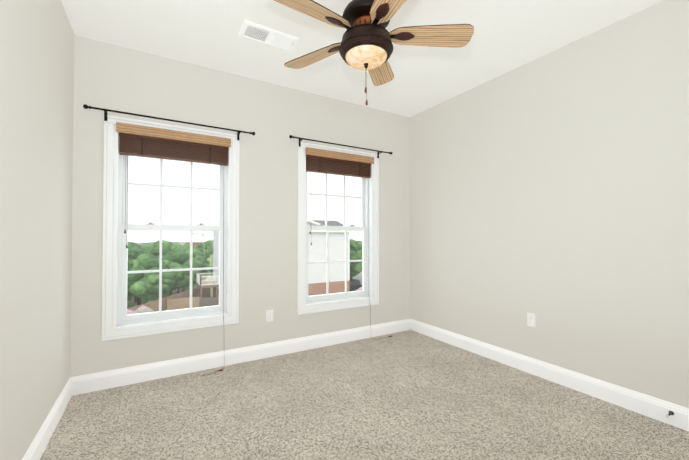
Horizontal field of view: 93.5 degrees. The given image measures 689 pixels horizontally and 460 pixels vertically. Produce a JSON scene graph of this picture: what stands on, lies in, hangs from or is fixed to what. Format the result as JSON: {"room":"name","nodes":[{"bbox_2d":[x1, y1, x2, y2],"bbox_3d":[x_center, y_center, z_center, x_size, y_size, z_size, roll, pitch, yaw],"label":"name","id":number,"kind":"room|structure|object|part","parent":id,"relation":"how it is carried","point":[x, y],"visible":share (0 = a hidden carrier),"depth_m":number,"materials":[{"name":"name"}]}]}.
{"room":"empty bedroom","nodes":[
{"label":"empty bedroom","id":0,"kind":"room"},
{"bbox_2d":[0,0,74,459],"bbox_3d":[-1.208,-0.154,0.851,0.160,2.980,3.650,1,-1,-31],"label":"wall","id":1,"kind":"structure","parent":0,"point":[36,100],"depth_m":1.67,"materials":[{"name":"grey paint"}]},
{"bbox_2d":[22,377,73,459],"bbox_3d":[-1.174,1.149,0.944,0.015,0.136,3.490,1,-1,-31],"label":"baseboard","id":2,"kind":"structure","parent":1,"relation":"attached to","point":[37,447],"depth_m":1.92,"materials":[{"name":"white"}]},
{"bbox_2d":[70,35,409,376],"bbox_3d":[-0.652,-0.115,3.393,3.705,2.980,0.160,1,-1,-31],"label":"wall","id":3,"kind":"structure","parent":0,"point":[273,117],"depth_m":3.13,"materials":[{"name":"grey paint"}]},
{"bbox_2d":[101,115,238,340],"bbox_3d":[-1.489,-0.022,2.877,1.040,1.777,0.174,1,-1,-31],"label":"window","id":4,"kind":"structure","parent":3,"relation":"in","point":[114,326],"depth_m":2.78,"materials":[{"name":"white wood"}]},
{"bbox_2d":[83,104,254,139],"bbox_3d":[-1.421,-0.905,2.787,1.296,0.087,0.072,1,-1,-31],"label":"curtain rod","id":5,"kind":"object","parent":4,"relation":"attached to","point":[85,106],"visible":1,"depth_m":2.69,"materials":[{"name":"black metal"}]},
{"bbox_3d":[-1.499,0.349,2.887,0.804,0.800,0.032,1,-1,-31],"label":"window sash","id":6,"kind":"part","parent":4,"relation":"part of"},
{"bbox_3d":[-1.518,-0.395,2.931,0.804,0.792,0.032,1,-1,-31],"label":"window sash","id":7,"kind":"part","parent":4,"relation":"part of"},
{"bbox_3d":[-1.508,-0.021,2.909,0.724,1.451,0.038,1,-1,-31],"label":"glass","id":8,"kind":"part","parent":4,"relation":"part of","materials":[{"name":"clear glass"}]},
{"bbox_2d":[116,122,230,165],"bbox_3d":[-1.461,-0.741,2.840,0.878,0.240,0.096,1,-1,-31],"label":"window blind","id":9,"kind":"object","parent":4,"relation":"attached to","point":[148,142],"visible":1,"depth_m":2.80,"materials":[{"name":"brown wood"}]},
{"bbox_2d":[124,157,223,375],"bbox_3d":[-1.412,0.225,2.750,0.773,2.039,0.169,1,-1,-31],"label":"cords","id":10,"kind":"object","parent":9,"relation":"hanging from","point":[127,246],"visible":0.94,"depth_m":2.78,"materials":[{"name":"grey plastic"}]},
{"bbox_2d":[74,319,409,394],"bbox_3d":[-0.605,1.186,3.298,3.330,0.136,0.015,1,-1,-31],"label":"baseboard","id":11,"kind":"structure","parent":3,"relation":"attached to","point":[87,383],"depth_m":2.98,"materials":[{"name":"white"}]},
{"bbox_2d":[266,310,272,321],"bbox_3d":[-0.743,0.847,3.227,0.070,0.115,0.008,1,-1,-31],"label":"outlet","id":12,"kind":"object","parent":3,"relation":"attached to","point":[269,315],"visible":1,"depth_m":3.22,"materials":[{"name":"white plastic"}]},
{"bbox_2d":[297,142,378,314],"bbox_3d":[-0.077,-0.023,3.711,1.040,1.805,0.174,1,-1,-31],"label":"window","id":13,"kind":"structure","parent":3,"relation":"in","point":[304,306],"depth_m":3.73,"materials":[{"name":"white wood"}]},
{"bbox_3d":[-0.097,-0.022,3.744,0.724,1.479,0.038,1,-1,-31],"label":"glass","id":14,"kind":"part","parent":13,"relation":"part of","materials":[{"name":"clear glass"}]},
{"bbox_3d":[-0.106,-0.403,3.766,0.804,0.806,0.032,1,-1,-31],"label":"window sash","id":15,"kind":"part","parent":13,"relation":"part of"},
{"bbox_3d":[-0.087,0.355,3.722,0.804,0.814,0.032,1,-1,-31],"label":"window sash","id":16,"kind":"part","parent":13,"relation":"part of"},
{"bbox_3d":[-0.082,-0.023,3.720,0.870,1.635,0.154,1,-1,-31],"label":"jamb frame","id":17,"kind":"part","parent":13,"relation":"part of","materials":[{"name":"white plastic"}]},
{"bbox_2d":[306,147,373,177],"bbox_3d":[-0.049,-0.756,3.675,0.878,0.240,0.096,1,-1,-31],"label":"window blind","id":18,"kind":"object","parent":13,"relation":"attached to","point":[332,162],"visible":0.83,"depth_m":3.64,"materials":[{"name":"brown wood"}]},
{"bbox_2d":[310,231,391,339],"bbox_3d":[0.094,0.224,3.656,1.008,2.067,0.144,1,-1,-31],"label":"cords","id":19,"kind":"object","parent":18,"relation":"hanging from","point":[370,306],"visible":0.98,"depth_m":3.81,"materials":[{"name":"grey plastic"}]},
{"bbox_2d":[289,135,391,157],"bbox_3d":[0.002,-0.920,3.628,1.321,0.087,0.072,1,-1,-31],"label":"curtain rod","id":20,"kind":"object","parent":13,"relation":"attached to","point":[301,139],"visible":1,"depth_m":3.55,"materials":[{"name":"black metal"}]},
{"bbox_2d":[61,0,662,116],"bbox_3d":[0.277,-1.569,1.844,3.385,0.120,3.490,1,-1,-31],"label":"ceiling","id":21,"kind":"structure","parent":0,"point":[508,35],"depth_m":2.50,"materials":[{"name":"white paint"}]},
{"bbox_2d":[238,20,298,50],"bbox_3d":[-0.586,-1.491,2.504,0.412,0.016,0.206,1,-1,-31],"label":"ceiling vent","id":22,"kind":"object","parent":21,"relation":"in","point":[270,37],"visible":1,"depth_m":2.49,"materials":[{"name":"white metal"}]},
{"bbox_2d":[273,0,473,105],"bbox_3d":[0.117,-1.141,1.982,1.255,0.730,1.272,1,-1,-31],"label":"ceiling fan","id":23,"kind":"object","parent":21,"relation":"hanging from","point":[365,43],"visible":1,"depth_m":1.95,"materials":[{"name":"beige wood"}]},
{"bbox_3d":[-0.178,-1.217,1.782,0.544,0.006,0.176,1,12,-37],"label":"blade","id":24,"kind":"part","parent":23,"relation":"part of","materials":[{"name":"brown wood"}]},
{"bbox_3d":[-0.184,-1.210,2.240,0.544,0.006,0.176,-1,12,35],"label":"blade","id":25,"kind":"part","parent":23,"relation":"part of","materials":[{"name":"brown wood"}]},
{"bbox_3d":[0.134,-1.062,2.013,0.258,0.054,0.258,1,-1,-31],"label":"lamp shade","id":26,"kind":"part","parent":23,"relation":"part of","materials":[{"name":"beige glass"}]},
{"bbox_3d":[0.249,-1.207,2.388,0.176,0.006,0.544,-14,-5,17],"label":"blade","id":27,"kind":"part","parent":23,"relation":"part of","materials":[{"name":"brown wood"}]},
{"bbox_3d":[0.260,-1.219,1.647,0.176,0.006,0.544,14,-5,-18],"label":"blade","id":28,"kind":"part","parent":23,"relation":"part of","materials":[{"name":"brown wood"}]},
{"bbox_3d":[0.524,-1.213,2.021,0.544,0.006,0.176,0,-14,-1],"label":"blade","id":29,"kind":"part","parent":23,"relation":"part of","materials":[{"name":"brown wood"}]},
{"bbox_2d":[40,330,688,459],"bbox_3d":[0.277,1.290,1.800,3.385,0.120,3.490,1,-1,-31],"label":"floor","id":30,"kind":"structure","parent":0,"point":[408,395],"depth_m":2.17,"materials":[{"name":"carpet"}]},
{"bbox_2d":[410,0,688,407],"bbox_3d":[1.843,-0.127,2.655,0.160,2.980,3.650,1,-1,-31],"label":"wall","id":31,"kind":"structure","parent":0,"point":[550,190],"depth_m":2.56,"materials":[{"name":"grey paint"}]},
{"bbox_2d":[527,313,534,326],"bbox_3d":[1.631,0.781,2.835,0.008,0.115,0.070,1,-1,-31],"label":"outlet","id":32,"kind":"object","parent":31,"relation":"attached to","point":[531,319],"visible":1,"depth_m":2.83,"materials":[{"name":"white plastic"}]},
{"bbox_2d":[410,319,688,431],"bbox_3d":[1.727,1.176,2.659,0.015,0.136,3.490,1,-1,-31],"label":"baseboard","id":33,"kind":"structure","parent":31,"relation":"attached to","point":[645,405],"depth_m":2.54,"materials":[{"name":"white"}]},
{"bbox_2d":[665,411,673,417],"bbox_3d":[2.039,1.156,2.036,0.084,0.026,0.026,1,-1,-31],"label":"door stop","id":34,"kind":"object","parent":33,"relation":"attached to","point":[670,413],"visible":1,"depth_m":2.04,"materials":[{"name":"grey metal"}]},
{"label":"outside","id":35,"kind":"structure","parent":0,"visible":0},
{"bbox_2d":[127,243,361,308],"bbox_3d":[-65.778,11.351,208.321,700.000,0.001,414.000,1,-1,-31],"label":"lawn","id":36,"kind":"structure","parent":35,"point":[130,303],"depth_m":45.66,"materials":[{"name":"plant"}]},
{"bbox_2d":[128,287,218,311],"bbox_3d":[-18.031,7.888,34.704,9.152,2.140,10.438,1,-1,-31],"label":"fence","id":37,"kind":"object","parent":36,"relation":"on","point":[172,301],"depth_m":34.28,"materials":[{"name":"brown wood"}]},
{"bbox_2d":[172,242,201,245],"bbox_3d":[-77.454,9.012,186.349,47.100,4.000,66.600,1,-1,-31],"label":"houses","id":38,"kind":"structure","parent":36,"relation":"on","point":[196,243],"depth_m":207.84,"materials":[{"name":"beige"}]},
{"bbox_2d":[196,272,218,297],"bbox_3d":[-15.881,6.929,37.709,2.100,3.790,3.500,1,-1,-31],"label":"deck","id":39,"kind":"object","parent":36,"relation":"on","point":[207,284],"depth_m":36.65,"materials":[{"name":"white wood"}]},
{"bbox_2d":[127,287,361,314],"bbox_3d":[-3.684,5.711,16.349,13.514,5.368,3.953,1,-1,-31],"label":"bush","id":40,"kind":"object","parent":36,"relation":"on","point":[143,309],"depth_m":12.75,"materials":[{"name":"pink plant"}]},
{"bbox_2d":[127,239,361,305],"bbox_3d":[-41.348,5.952,105.746,63.179,8.037,143.969,1,-1,-31],"label":"trees","id":41,"kind":"object","parent":36,"relation":"on","point":[170,281],"depth_m":41.17,"materials":[{"name":"green plant"}]},
{"bbox_2d":[138,241,361,245],"bbox_3d":[-12.755,7.821,130.128,409.112,5.652,282.656,1,-1,-31],"label":"town","id":42,"kind":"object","parent":36,"relation":"on","point":[181,243],"depth_m":229.79},
{"bbox_2d":[213,281,348,296],"bbox_3d":[-8.761,8.655,44.257,16.910,3.540,8.530,1,-1,-31],"label":"brick","id":43,"kind":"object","parent":36,"relation":"on","point":[319,288],"depth_m":42.92,"materials":[{"name":"brown brick"}]},
{"bbox_2d":[213,221,347,288],"bbox_3d":[-8.768,2.336,44.367,16.850,9.100,8.500,1,-1,-31],"label":"siding","id":44,"kind":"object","parent":43,"relation":"on","point":[336,272],"depth_m":42.91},
{"bbox_2d":[312,220,342,225],"bbox_3d":[-8.058,-1.112,44.840,16.000,2.231,9.300,1,-1,-31],"label":"shingles","id":45,"kind":"object","parent":44,"relation":"on","point":[330,223],"depth_m":46.87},
{"bbox_2d":[307,219,352,280],"bbox_3d":[-7.752,2.192,43.013,17.340,9.347,5.990,1,-1,-31],"label":"fascia","id":46,"kind":"object","parent":44,"relation":"attached to","point":[316,223],"depth_m":44.86,"materials":[{"name":"white"}]},
{"bbox_2d":[352,274,361,284],"bbox_3d":[-7.265,9.564,94.232,35.400,0.001,110.000,1,-1,-31],"label":"street","id":47,"kind":"structure","parent":36,"relation":"on","point":[358,276],"depth_m":62.90,"materials":[{"name":"grey asphalt"}]},
{"bbox_2d":[349,279,361,290],"bbox_3d":[1.456,8.151,48.834,2.000,1.412,4.400,0,-1,-13],"label":"parked car","id":48,"kind":"object","parent":47,"relation":"on","point":[354,284],"depth_m":47.62,"materials":[{"name":"grey metal"}]}
]}

